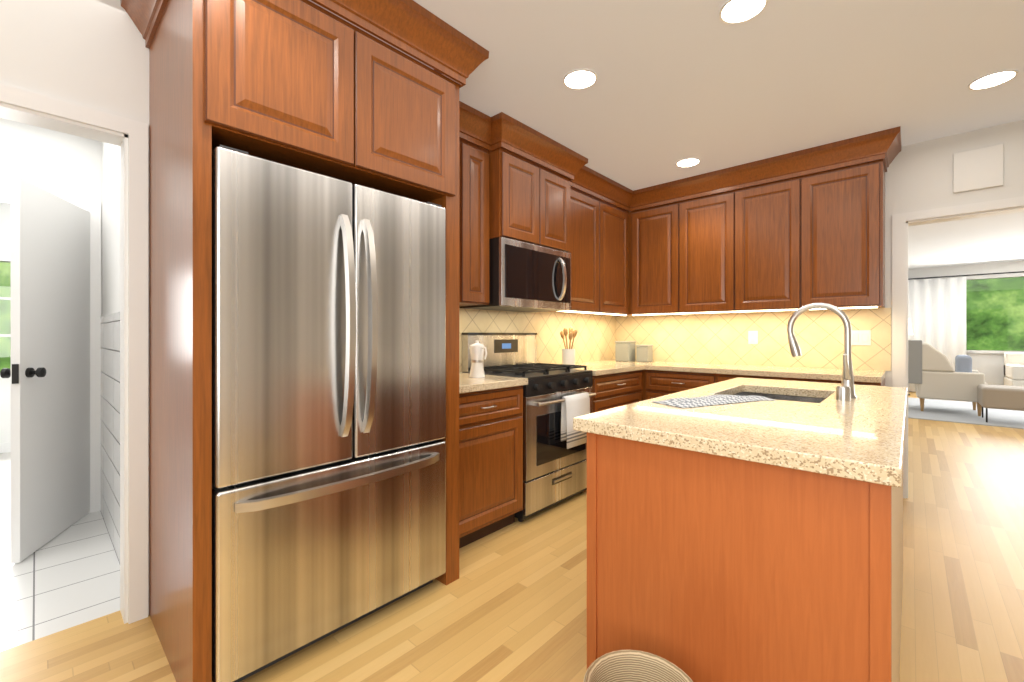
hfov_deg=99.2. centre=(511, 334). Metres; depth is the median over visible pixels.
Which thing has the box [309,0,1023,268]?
ceiling
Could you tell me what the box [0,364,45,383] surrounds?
door knob
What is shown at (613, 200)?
upper cabinet
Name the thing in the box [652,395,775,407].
dish towel
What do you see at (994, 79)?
recessed light
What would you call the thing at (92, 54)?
wall
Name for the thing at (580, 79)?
recessed light
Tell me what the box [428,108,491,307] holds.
upper cabinet
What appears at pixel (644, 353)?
canister
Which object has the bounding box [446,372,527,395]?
countertop
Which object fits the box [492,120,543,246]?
upper cabinet
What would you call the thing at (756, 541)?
kitchen island
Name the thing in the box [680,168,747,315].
upper cabinet
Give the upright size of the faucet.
0.407 m
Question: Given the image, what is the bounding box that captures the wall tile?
[101,312,119,561]
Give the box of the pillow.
[955,354,972,380]
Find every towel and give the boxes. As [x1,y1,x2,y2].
[560,392,590,448]
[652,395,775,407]
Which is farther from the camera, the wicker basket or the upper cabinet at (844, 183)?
the upper cabinet at (844, 183)
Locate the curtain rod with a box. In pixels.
[908,271,1023,279]
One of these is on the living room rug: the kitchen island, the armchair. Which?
the armchair
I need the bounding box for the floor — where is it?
[0,391,1023,681]
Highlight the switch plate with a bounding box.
[850,330,870,345]
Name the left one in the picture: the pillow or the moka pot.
the moka pot
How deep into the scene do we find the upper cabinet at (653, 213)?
4.09 m
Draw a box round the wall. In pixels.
[0,0,1023,614]
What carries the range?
on the floor
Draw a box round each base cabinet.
[440,384,527,571]
[591,372,643,412]
[644,372,715,399]
[716,376,783,382]
[790,376,884,385]
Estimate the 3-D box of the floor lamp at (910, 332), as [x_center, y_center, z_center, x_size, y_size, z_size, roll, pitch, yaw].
[7.692,0.430,8.617,0.340,1.500,0.340,0,0,42]
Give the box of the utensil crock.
[560,327,576,364]
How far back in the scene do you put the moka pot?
2.69 m
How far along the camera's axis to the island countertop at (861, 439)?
1.26 m
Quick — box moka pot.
[469,340,486,377]
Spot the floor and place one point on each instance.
(510, 605)
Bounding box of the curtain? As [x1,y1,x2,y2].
[908,277,965,391]
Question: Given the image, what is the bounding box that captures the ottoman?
[977,384,1023,421]
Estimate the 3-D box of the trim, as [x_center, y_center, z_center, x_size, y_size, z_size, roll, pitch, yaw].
[2.451,0.025,3.925,11.830,2.310,15.500,0,0,42]
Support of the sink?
in the island countertop at (861, 439)
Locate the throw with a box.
[908,340,922,383]
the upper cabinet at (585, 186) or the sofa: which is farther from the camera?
the sofa
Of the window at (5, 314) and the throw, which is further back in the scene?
the throw
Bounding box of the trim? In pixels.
[0,83,1023,623]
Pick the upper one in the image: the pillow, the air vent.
the air vent
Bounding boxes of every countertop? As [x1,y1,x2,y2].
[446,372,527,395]
[573,377,906,490]
[574,360,643,375]
[588,360,885,383]
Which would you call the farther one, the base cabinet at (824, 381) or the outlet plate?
the outlet plate
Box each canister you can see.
[615,341,635,361]
[636,345,652,361]
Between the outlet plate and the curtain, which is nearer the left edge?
the outlet plate
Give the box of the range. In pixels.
[462,333,595,521]
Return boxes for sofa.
[1004,352,1023,385]
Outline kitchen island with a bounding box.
[587,419,905,681]
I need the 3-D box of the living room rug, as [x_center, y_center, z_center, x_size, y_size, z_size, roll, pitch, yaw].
[7.661,1.174,6.103,4.150,0.012,2.650,0,0,42]
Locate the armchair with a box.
[908,340,986,415]
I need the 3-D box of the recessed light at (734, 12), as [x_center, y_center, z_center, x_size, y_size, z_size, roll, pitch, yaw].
[0.968,-1.367,1.826,0.184,0.005,0.184,0,0,42]
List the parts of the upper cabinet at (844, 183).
cabinet crown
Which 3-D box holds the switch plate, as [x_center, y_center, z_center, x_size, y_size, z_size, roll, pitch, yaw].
[2.651,0.022,3.315,0.120,0.115,0.010,0,0,43]
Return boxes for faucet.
[787,303,856,398]
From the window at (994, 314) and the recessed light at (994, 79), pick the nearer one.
the recessed light at (994, 79)
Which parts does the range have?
backguard trim, handle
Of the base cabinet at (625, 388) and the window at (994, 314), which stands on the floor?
the base cabinet at (625, 388)
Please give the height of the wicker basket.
0.356 m
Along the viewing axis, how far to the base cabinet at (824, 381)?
2.97 m
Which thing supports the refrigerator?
on the floor
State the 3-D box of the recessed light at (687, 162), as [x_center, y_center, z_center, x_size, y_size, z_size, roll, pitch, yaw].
[1.399,-1.367,3.466,0.184,0.005,0.184,0,0,42]
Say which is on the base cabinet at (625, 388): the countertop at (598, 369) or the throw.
the countertop at (598, 369)
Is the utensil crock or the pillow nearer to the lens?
the utensil crock
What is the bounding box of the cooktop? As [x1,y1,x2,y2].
[462,366,592,396]
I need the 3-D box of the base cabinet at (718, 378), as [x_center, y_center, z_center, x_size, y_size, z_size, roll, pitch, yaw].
[1.997,0.743,3.511,0.480,0.874,0.617,0,0,42]
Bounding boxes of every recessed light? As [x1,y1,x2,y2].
[563,69,596,89]
[676,158,700,167]
[719,0,768,24]
[968,70,1017,90]
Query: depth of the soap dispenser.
1.75 m
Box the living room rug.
[908,397,1023,428]
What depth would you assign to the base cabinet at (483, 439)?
2.42 m
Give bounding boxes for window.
[0,261,10,370]
[966,277,1023,350]
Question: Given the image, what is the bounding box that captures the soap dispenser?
[835,385,850,400]
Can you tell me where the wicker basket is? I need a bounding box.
[583,650,692,681]
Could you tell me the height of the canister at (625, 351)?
0.200 m
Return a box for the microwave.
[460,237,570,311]
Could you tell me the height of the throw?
0.665 m
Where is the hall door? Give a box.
[11,177,89,563]
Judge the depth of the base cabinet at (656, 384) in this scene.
3.69 m
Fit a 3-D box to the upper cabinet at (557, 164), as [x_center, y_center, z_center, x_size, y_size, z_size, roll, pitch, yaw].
[0.171,-0.784,3.378,0.422,1.168,0.380,0,0,42]
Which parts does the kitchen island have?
panel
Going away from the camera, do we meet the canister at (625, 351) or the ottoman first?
the canister at (625, 351)
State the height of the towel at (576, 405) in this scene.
0.343 m
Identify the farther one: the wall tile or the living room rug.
the living room rug
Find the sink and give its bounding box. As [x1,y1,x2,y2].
[729,387,824,402]
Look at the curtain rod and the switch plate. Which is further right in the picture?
the curtain rod
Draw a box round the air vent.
[953,144,1003,192]
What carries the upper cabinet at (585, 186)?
attached to the wall
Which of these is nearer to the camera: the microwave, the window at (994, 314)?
the microwave
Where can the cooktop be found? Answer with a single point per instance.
(544, 378)
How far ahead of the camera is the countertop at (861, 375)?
3.34 m
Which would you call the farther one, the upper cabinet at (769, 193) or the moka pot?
the upper cabinet at (769, 193)
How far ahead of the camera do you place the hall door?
2.47 m
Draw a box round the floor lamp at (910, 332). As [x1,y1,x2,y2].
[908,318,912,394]
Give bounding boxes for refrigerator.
[212,145,445,681]
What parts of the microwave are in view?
glass, handle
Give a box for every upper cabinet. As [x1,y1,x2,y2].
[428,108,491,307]
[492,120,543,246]
[544,140,571,311]
[548,164,599,315]
[600,180,627,315]
[628,180,679,315]
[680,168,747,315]
[736,152,803,311]
[804,132,883,311]
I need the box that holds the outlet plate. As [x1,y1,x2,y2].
[748,330,757,344]

